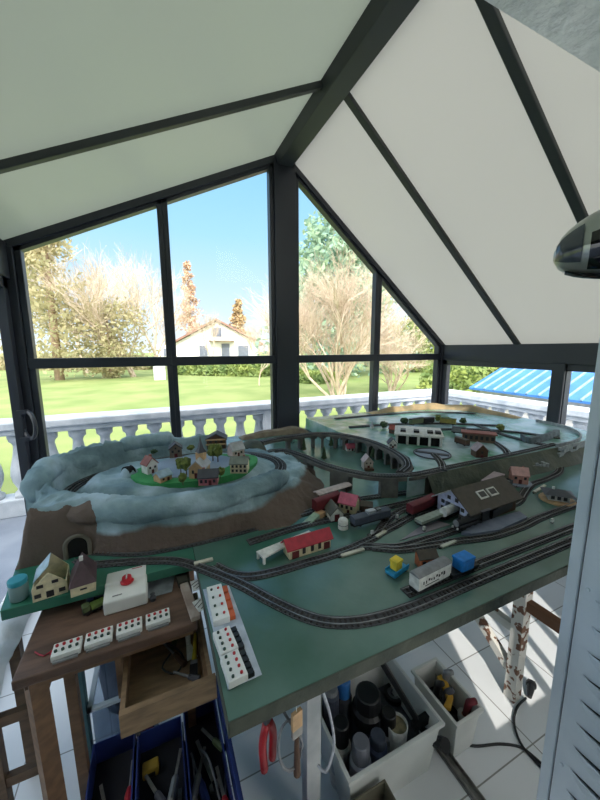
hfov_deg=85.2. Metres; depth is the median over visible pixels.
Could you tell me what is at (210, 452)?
tree
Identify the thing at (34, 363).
window
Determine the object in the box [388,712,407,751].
cup
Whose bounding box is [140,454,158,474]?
house
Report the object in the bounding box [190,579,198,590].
note card
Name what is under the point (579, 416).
balustrade
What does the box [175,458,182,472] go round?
tree
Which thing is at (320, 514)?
ramp
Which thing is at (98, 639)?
control box
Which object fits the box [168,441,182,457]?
house
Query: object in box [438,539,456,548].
motor
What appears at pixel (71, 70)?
ceiling
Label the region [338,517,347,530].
storage tank
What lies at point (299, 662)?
table
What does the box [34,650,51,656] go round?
wire
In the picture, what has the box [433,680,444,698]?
tool
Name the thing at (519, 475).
house
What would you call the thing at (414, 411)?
railway track
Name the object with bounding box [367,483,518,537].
railway track
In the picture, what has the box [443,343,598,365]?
trim
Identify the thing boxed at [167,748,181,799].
file
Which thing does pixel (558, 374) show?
trim
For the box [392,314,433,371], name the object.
round tree
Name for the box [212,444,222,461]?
tree
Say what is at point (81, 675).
trestle
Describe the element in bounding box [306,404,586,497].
model railway layout
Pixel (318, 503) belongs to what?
railcar
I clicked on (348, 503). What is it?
station
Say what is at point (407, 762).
crate
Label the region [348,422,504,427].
railway track
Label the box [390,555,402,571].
crate
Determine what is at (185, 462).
tree
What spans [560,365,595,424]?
window
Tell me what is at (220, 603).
switch box
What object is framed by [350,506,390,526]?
locomotive
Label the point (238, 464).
house
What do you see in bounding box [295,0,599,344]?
ceiling
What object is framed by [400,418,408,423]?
bush
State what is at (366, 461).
chapel
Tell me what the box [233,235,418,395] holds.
tree
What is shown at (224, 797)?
pincers
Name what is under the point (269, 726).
pliers
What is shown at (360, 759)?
spray can
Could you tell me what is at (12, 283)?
trim
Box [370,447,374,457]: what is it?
fir
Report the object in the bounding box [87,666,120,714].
storage box
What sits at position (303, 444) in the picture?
fir
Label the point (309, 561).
railway track
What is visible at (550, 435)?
wall
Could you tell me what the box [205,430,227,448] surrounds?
house
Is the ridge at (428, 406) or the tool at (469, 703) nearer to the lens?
the tool at (469, 703)
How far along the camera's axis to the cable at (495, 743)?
1.20 m
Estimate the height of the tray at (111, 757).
0.075 m
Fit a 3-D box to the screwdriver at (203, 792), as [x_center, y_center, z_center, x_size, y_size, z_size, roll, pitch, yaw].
[-0.283,1.069,0.918,0.022,0.022,0.150,-7,11,-35]
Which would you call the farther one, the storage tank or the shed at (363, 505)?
the shed at (363, 505)
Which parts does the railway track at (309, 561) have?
rail, rail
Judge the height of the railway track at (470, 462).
0.008 m
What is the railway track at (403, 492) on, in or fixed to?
on the table at (299, 662)
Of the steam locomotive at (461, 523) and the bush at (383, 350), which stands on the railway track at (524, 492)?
the steam locomotive at (461, 523)
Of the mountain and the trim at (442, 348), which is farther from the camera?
the trim at (442, 348)
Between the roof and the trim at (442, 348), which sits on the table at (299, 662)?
the roof
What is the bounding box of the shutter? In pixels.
[536,338,599,799]
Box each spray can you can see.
[322,687,338,736]
[330,714,350,790]
[337,681,351,742]
[349,732,370,776]
[369,727,387,763]
[381,705,395,753]
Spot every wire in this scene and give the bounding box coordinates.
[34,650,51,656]
[161,642,184,674]
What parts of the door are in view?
handle mount, handle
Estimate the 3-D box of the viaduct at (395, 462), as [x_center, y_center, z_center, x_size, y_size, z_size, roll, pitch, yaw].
[0.226,0.285,1.771,0.839,0.084,0.424,6,11,35]
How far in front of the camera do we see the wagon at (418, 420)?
2.17 m
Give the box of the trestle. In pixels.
[78,671,93,761]
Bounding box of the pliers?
[259,718,276,774]
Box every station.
[338,492,360,513]
[461,429,497,443]
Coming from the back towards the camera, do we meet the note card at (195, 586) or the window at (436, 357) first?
the window at (436, 357)
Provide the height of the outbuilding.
1.215 m
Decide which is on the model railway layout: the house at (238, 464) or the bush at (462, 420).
the bush at (462, 420)
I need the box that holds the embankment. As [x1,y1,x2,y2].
[427,446,584,493]
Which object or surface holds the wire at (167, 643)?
in the desk at (150, 696)
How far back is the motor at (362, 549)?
0.96 m
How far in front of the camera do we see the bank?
1.77 m
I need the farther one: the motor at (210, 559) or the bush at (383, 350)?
the bush at (383, 350)
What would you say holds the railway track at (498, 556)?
on the table at (299, 662)
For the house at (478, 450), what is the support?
on the model railway layout
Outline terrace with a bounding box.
[0,515,158,726]
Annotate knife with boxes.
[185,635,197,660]
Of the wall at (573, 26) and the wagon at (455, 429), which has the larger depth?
the wagon at (455, 429)
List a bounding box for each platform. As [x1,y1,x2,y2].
[256,531,309,564]
[461,511,526,535]
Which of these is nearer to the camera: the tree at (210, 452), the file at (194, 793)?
the file at (194, 793)
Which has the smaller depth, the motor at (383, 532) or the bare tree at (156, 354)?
the motor at (383, 532)
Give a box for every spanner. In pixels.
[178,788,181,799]
[195,739,219,793]
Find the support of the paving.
on the table at (299, 662)
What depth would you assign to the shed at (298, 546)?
0.96 m
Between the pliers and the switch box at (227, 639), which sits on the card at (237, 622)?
the switch box at (227, 639)
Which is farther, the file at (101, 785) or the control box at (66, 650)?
the file at (101, 785)
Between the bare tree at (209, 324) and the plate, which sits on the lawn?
the bare tree at (209, 324)
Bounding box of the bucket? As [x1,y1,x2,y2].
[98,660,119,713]
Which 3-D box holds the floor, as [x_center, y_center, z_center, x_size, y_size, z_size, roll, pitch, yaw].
[0.714,1.321,1.083,3.800,0.050,4.200,-4,10,-24]
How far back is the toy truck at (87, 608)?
0.81 m
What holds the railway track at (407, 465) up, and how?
on the viaduct at (395, 462)
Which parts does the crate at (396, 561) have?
lid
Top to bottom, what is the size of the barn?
0.054 m
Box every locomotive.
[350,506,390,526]
[439,417,456,424]
[452,508,491,530]
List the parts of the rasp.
blade, handle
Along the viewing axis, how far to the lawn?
11.61 m
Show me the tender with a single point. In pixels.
(495, 512)
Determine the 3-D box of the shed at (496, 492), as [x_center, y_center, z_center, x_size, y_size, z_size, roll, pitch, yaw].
[0.659,0.358,1.213,0.292,0.111,0.165,-5,10,-26]
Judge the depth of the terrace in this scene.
2.50 m
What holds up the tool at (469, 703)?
in the bin
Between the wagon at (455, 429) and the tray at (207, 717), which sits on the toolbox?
the tray at (207, 717)
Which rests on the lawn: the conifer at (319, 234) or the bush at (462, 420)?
the conifer at (319, 234)
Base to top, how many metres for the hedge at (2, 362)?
1.655 m
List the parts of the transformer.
knob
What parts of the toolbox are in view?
hinge arm, lid, lid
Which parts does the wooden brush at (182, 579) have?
handle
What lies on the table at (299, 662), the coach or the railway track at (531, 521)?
the railway track at (531, 521)
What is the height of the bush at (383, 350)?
3.474 m
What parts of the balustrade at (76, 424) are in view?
rail, post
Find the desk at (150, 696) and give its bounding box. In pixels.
[11,572,216,799]
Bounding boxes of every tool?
[163,643,187,667]
[173,671,200,680]
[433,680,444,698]
[441,669,453,696]
[441,686,454,705]
[462,697,477,715]
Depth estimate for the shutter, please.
0.70 m
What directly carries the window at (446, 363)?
in the wall
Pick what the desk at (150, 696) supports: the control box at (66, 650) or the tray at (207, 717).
the control box at (66, 650)
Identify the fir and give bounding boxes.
[301,439,306,449]
[321,447,326,459]
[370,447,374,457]
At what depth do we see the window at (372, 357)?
2.77 m
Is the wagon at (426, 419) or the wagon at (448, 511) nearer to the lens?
the wagon at (448, 511)
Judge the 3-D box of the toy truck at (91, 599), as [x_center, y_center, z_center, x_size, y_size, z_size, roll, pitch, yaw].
[-0.534,0.513,0.858,0.048,0.024,0.024,-9,12,-44]
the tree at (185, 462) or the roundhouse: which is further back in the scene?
the roundhouse
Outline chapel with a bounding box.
[361,453,373,471]
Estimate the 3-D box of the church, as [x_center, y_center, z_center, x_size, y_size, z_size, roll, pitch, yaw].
[-0.377,0.210,1.219,0.065,0.146,0.083,0,9,2]
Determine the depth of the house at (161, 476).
1.17 m
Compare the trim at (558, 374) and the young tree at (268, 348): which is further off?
the young tree at (268, 348)
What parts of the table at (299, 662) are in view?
leg, plank leg, leg, rail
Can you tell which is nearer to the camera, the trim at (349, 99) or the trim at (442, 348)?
the trim at (349, 99)
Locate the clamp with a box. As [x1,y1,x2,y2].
[381,663,439,748]
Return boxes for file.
[99,784,105,799]
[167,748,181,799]
[191,746,205,799]
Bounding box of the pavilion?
[538,486,576,506]
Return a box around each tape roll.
[384,683,401,706]
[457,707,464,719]
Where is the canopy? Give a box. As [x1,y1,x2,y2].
[481,471,504,480]
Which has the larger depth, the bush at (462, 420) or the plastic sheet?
the bush at (462, 420)
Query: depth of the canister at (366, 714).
1.12 m
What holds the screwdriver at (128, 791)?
in the toolbox
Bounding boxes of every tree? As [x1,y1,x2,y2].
[0,237,116,379]
[28,244,88,372]
[31,240,182,376]
[94,242,200,356]
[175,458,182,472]
[178,472,186,481]
[180,457,190,474]
[184,308,236,355]
[187,445,194,449]
[207,444,214,460]
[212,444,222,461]
[219,466,224,477]
[231,321,267,355]
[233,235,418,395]
[256,336,269,385]
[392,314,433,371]
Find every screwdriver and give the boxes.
[124,760,131,799]
[190,752,210,799]
[192,755,197,799]
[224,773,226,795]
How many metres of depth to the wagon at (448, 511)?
1.14 m
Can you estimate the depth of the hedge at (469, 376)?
11.80 m
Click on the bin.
(460, 734)
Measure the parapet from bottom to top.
0.018 m
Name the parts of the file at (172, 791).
handle, blade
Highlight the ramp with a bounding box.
[302,510,325,523]
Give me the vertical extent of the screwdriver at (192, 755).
0.022 m
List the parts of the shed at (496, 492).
skylight pane, skylight pane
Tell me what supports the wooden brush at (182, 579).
on the desk at (150, 696)
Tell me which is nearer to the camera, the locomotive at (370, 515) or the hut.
the hut
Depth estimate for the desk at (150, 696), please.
0.75 m
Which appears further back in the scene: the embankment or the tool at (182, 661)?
the embankment
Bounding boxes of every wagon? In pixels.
[409,417,423,424]
[415,509,442,525]
[424,416,434,423]
[439,503,459,519]
[448,561,478,578]
[451,426,466,433]
[454,436,469,445]
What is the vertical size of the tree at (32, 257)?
10.302 m
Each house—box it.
[31,552,69,602]
[68,552,96,597]
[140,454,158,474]
[152,467,172,482]
[156,318,262,356]
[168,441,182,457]
[197,467,219,485]
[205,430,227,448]
[226,440,244,455]
[229,455,249,472]
[345,443,354,450]
[386,436,397,447]
[388,424,394,433]
[470,441,488,457]
[508,466,532,487]
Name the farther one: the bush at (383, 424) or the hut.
the bush at (383, 424)
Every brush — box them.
[175,572,200,621]
[189,633,197,680]
[291,706,302,778]
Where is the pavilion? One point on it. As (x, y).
(558, 497)
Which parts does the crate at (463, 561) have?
lid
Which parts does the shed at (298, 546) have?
door, door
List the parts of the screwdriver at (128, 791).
handle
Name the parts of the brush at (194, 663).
handle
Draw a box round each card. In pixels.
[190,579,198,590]
[192,598,202,611]
[203,585,261,689]
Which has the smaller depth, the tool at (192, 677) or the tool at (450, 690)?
the tool at (192, 677)
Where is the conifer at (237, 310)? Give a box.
[229,298,249,334]
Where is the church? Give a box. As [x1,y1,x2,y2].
[187,438,210,478]
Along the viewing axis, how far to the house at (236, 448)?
1.44 m
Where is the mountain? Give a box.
[15,431,324,569]
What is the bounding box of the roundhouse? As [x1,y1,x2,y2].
[394,425,443,446]
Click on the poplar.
(186, 264)
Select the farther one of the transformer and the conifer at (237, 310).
the conifer at (237, 310)
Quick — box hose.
[317,693,335,773]
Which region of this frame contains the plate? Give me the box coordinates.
[148,575,174,597]
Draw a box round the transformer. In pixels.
[103,565,147,615]
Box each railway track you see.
[63,451,286,491]
[72,535,571,628]
[91,490,406,556]
[211,475,530,580]
[246,494,427,545]
[260,432,411,472]
[267,442,555,477]
[334,411,475,418]
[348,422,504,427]
[359,467,563,549]
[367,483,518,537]
[372,500,576,552]
[400,522,573,597]
[430,453,446,470]
[440,428,559,438]
[474,424,548,445]
[493,441,511,454]
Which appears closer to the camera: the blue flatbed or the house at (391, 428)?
the blue flatbed
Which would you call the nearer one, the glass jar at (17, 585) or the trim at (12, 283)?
the glass jar at (17, 585)
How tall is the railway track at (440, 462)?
0.008 m
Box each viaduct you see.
[263,434,412,472]
[275,451,443,497]
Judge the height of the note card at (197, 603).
0.002 m
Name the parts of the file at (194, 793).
handle, blade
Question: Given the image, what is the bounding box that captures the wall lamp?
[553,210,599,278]
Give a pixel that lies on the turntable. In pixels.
(421, 452)
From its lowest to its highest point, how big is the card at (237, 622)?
0.002 m
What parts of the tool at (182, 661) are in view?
handle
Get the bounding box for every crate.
[321,659,444,799]
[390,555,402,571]
[452,550,475,572]
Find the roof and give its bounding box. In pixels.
[313,482,351,496]
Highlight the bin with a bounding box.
[411,657,483,756]
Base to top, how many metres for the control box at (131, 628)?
0.017 m
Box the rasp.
[144,774,166,799]
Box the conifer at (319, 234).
[253,210,417,377]
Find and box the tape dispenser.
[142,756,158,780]
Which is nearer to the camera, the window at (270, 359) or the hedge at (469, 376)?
the window at (270, 359)
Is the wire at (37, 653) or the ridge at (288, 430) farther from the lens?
the ridge at (288, 430)
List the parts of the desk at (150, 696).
leg, leg, loose knob, drawer, leg, drawer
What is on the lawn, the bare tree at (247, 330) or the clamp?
the bare tree at (247, 330)
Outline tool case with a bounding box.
[378,684,419,741]
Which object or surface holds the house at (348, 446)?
on the table at (299, 662)
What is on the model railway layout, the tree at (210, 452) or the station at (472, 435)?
the station at (472, 435)
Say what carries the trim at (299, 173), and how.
attached to the ceiling at (440, 94)
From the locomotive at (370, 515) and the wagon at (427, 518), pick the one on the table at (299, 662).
the wagon at (427, 518)
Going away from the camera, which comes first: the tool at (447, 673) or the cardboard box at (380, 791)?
the cardboard box at (380, 791)
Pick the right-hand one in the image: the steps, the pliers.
the steps
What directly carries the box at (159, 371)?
on the lawn
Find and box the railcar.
[311,491,339,511]
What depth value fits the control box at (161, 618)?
0.78 m
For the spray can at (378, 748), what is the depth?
1.05 m
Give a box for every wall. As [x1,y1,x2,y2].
[485,0,599,71]
[520,429,559,443]
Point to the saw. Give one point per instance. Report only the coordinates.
(449, 698)
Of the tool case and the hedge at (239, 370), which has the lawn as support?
the hedge at (239, 370)
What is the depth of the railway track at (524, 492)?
1.06 m
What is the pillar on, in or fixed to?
on the floor
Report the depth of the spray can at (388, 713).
1.10 m
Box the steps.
[533,461,548,467]
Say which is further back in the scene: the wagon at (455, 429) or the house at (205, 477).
the wagon at (455, 429)
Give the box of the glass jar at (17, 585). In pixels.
[6,573,29,602]
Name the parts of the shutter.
panel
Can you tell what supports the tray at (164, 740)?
on the toolbox
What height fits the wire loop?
0.249 m
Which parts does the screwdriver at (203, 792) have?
handle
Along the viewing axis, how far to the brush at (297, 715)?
0.68 m
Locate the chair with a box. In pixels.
[0,638,38,799]
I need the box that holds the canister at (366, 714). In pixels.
[351,681,382,750]
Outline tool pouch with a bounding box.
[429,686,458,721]
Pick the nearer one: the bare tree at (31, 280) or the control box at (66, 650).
the control box at (66, 650)
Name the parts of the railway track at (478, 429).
rail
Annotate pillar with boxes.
[273,156,296,428]
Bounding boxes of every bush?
[59,293,158,378]
[354,307,431,390]
[380,421,387,427]
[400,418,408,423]
[459,418,466,423]
[496,424,504,430]
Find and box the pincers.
[215,766,228,799]
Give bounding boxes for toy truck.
[81,597,103,615]
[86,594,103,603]
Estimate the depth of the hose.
0.77 m
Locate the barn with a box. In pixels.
[324,499,344,521]
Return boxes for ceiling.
[0,0,370,239]
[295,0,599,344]
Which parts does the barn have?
door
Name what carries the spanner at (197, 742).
in the toolbox
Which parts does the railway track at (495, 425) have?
rail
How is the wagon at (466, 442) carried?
on the model railway layout
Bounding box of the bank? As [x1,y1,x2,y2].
[243,439,266,450]
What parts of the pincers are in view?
blade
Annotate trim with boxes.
[0,239,9,278]
[3,155,274,247]
[6,246,40,465]
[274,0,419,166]
[296,166,444,346]
[344,92,520,344]
[438,347,443,403]
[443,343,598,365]
[475,0,588,222]
[546,363,571,424]
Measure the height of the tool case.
0.084 m
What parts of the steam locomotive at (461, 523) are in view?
smokebox door, frame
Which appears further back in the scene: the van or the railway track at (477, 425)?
the railway track at (477, 425)
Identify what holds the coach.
on the railway track at (403, 520)
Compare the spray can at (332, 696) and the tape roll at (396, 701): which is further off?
the tape roll at (396, 701)
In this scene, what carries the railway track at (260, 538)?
on the table at (299, 662)
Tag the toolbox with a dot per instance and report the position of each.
(111, 757)
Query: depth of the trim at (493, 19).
1.34 m
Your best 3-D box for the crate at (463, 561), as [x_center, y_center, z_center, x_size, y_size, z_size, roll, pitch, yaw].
[0.433,0.427,0.863,0.051,0.034,0.035,-5,10,-27]
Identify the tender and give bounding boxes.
[489,503,512,518]
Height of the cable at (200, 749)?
0.036 m
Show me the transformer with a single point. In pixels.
(125, 589)
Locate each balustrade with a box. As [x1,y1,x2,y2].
[0,389,451,518]
[448,390,589,430]
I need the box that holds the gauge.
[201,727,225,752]
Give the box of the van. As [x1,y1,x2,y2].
[409,556,451,593]
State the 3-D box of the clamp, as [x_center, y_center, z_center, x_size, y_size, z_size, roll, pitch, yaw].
[0.380,1.054,1.127,0.202,0.265,0.060,1,9,9]
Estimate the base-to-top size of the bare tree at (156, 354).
9.135 m
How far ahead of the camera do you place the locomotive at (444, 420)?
2.18 m
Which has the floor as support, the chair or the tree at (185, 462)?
the chair
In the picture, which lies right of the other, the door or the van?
the van
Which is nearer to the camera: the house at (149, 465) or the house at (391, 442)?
the house at (149, 465)
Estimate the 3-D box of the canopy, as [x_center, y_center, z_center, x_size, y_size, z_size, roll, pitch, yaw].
[0.830,0.357,1.403,0.150,0.053,0.044,-8,12,-41]
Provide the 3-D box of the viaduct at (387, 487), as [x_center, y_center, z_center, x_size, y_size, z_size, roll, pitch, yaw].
[0.195,0.331,1.476,0.832,0.084,0.212,3,10,22]
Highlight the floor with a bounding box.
[0,571,566,799]
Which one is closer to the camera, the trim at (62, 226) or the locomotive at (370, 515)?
the locomotive at (370, 515)
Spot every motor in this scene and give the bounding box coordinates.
[191,557,212,564]
[338,547,364,557]
[375,530,386,538]
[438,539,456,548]
[532,484,546,493]
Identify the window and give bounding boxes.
[13,200,176,457]
[162,163,276,436]
[296,174,378,426]
[375,273,440,410]
[441,360,551,403]
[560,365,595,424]
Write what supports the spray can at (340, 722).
in the crate at (407, 762)
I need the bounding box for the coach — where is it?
[406,493,437,515]
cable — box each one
[199,748,220,799]
[470,742,540,764]
[513,678,540,768]
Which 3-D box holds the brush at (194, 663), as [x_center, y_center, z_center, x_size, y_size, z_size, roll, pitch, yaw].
[-0.269,0.649,0.832,0.018,0.012,0.122,-3,9,-15]
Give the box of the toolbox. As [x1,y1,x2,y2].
[85,677,243,799]
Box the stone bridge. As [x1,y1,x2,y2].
[557,440,584,456]
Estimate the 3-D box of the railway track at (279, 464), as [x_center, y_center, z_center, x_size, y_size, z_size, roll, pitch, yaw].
[-0.469,0.308,1.338,0.866,0.007,0.589,-4,10,-24]
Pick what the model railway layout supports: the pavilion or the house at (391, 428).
the house at (391, 428)
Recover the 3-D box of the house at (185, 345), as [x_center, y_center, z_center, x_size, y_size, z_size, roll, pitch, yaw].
[-11.067,-7.224,40.965,12.400,5.220,9.400,-2,9,-9]
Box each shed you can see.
[280,527,333,559]
[359,500,372,511]
[432,475,523,516]
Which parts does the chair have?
leg, leg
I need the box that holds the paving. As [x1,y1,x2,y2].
[400,521,449,540]
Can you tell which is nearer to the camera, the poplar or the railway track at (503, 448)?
the railway track at (503, 448)
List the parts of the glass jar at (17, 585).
lid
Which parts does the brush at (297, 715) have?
handle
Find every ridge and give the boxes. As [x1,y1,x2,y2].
[239,426,308,439]
[366,403,521,418]
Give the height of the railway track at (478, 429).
0.008 m
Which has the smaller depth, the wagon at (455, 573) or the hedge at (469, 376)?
the wagon at (455, 573)
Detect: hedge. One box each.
[0,353,166,369]
[177,364,269,376]
[299,367,335,384]
[415,360,498,391]
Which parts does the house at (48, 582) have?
roof panel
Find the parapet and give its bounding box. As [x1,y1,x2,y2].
[536,419,581,446]
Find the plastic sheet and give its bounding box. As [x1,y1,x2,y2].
[0,604,31,694]
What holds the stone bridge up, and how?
on the table at (299, 662)
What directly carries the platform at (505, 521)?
on the table at (299, 662)
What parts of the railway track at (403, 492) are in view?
rail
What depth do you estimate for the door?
1.88 m
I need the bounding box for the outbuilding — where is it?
[469,368,594,427]
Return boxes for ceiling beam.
[0,80,322,173]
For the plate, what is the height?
0.002 m
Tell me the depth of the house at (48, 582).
0.81 m
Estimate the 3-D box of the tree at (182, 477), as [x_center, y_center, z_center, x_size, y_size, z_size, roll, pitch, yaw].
[-0.408,0.274,1.135,0.030,0.046,0.034,-4,10,-24]
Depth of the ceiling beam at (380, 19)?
1.58 m
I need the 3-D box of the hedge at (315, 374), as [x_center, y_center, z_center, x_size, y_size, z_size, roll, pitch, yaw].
[0.620,-1.155,15.516,2.117,0.895,1.836,5,11,32]
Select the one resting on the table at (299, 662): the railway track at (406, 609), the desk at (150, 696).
the railway track at (406, 609)
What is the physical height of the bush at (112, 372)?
5.002 m
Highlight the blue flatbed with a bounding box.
[385,563,408,578]
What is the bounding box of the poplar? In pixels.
[176,260,204,333]
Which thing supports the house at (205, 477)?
on the mountain
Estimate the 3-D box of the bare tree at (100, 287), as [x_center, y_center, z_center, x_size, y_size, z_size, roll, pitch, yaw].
[-10.878,-4.902,17.985,8.741,7.486,7.045,6,11,34]
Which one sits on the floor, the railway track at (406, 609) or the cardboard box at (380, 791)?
the cardboard box at (380, 791)
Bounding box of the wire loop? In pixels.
[277,712,302,771]
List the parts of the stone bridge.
railing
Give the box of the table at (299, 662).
[0,428,581,799]
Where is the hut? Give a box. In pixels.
[412,548,438,566]
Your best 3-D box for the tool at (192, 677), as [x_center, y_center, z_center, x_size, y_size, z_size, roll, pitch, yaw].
[-0.271,0.657,0.778,0.070,0.016,0.016,2,9,14]
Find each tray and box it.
[85,733,136,799]
[135,716,186,799]
[183,699,233,799]
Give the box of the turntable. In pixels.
[413,448,451,459]
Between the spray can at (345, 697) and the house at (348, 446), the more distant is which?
the house at (348, 446)
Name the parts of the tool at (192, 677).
handle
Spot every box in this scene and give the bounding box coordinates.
[50,636,82,664]
[84,625,112,652]
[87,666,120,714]
[116,616,141,641]
[146,608,169,631]
[153,366,165,379]
[207,584,235,626]
[213,626,244,656]
[220,649,254,689]
[353,779,395,799]
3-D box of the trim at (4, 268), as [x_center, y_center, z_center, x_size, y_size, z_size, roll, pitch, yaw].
[-1.254,-0.634,0.853,0.090,0.200,2.340,-4,10,-24]
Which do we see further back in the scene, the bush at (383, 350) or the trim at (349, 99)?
the bush at (383, 350)
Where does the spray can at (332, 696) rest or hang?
in the crate at (407, 762)
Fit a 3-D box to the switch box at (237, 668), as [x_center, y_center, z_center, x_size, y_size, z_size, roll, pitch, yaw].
[-0.118,0.500,0.613,0.049,0.018,0.058,-5,10,-29]
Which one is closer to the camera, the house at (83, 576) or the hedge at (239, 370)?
the house at (83, 576)
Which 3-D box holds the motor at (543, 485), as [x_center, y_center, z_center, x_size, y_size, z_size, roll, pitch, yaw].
[1.025,0.381,1.396,0.128,0.007,0.012,-7,11,-35]
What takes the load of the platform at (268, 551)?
on the table at (299, 662)
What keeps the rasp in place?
in the toolbox
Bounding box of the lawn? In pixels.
[0,351,483,493]
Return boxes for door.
[0,276,37,515]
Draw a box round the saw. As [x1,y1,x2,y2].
[435,673,452,710]
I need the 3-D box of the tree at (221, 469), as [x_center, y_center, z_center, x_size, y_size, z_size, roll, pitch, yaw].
[-0.292,0.265,1.197,0.035,0.043,0.032,6,11,33]

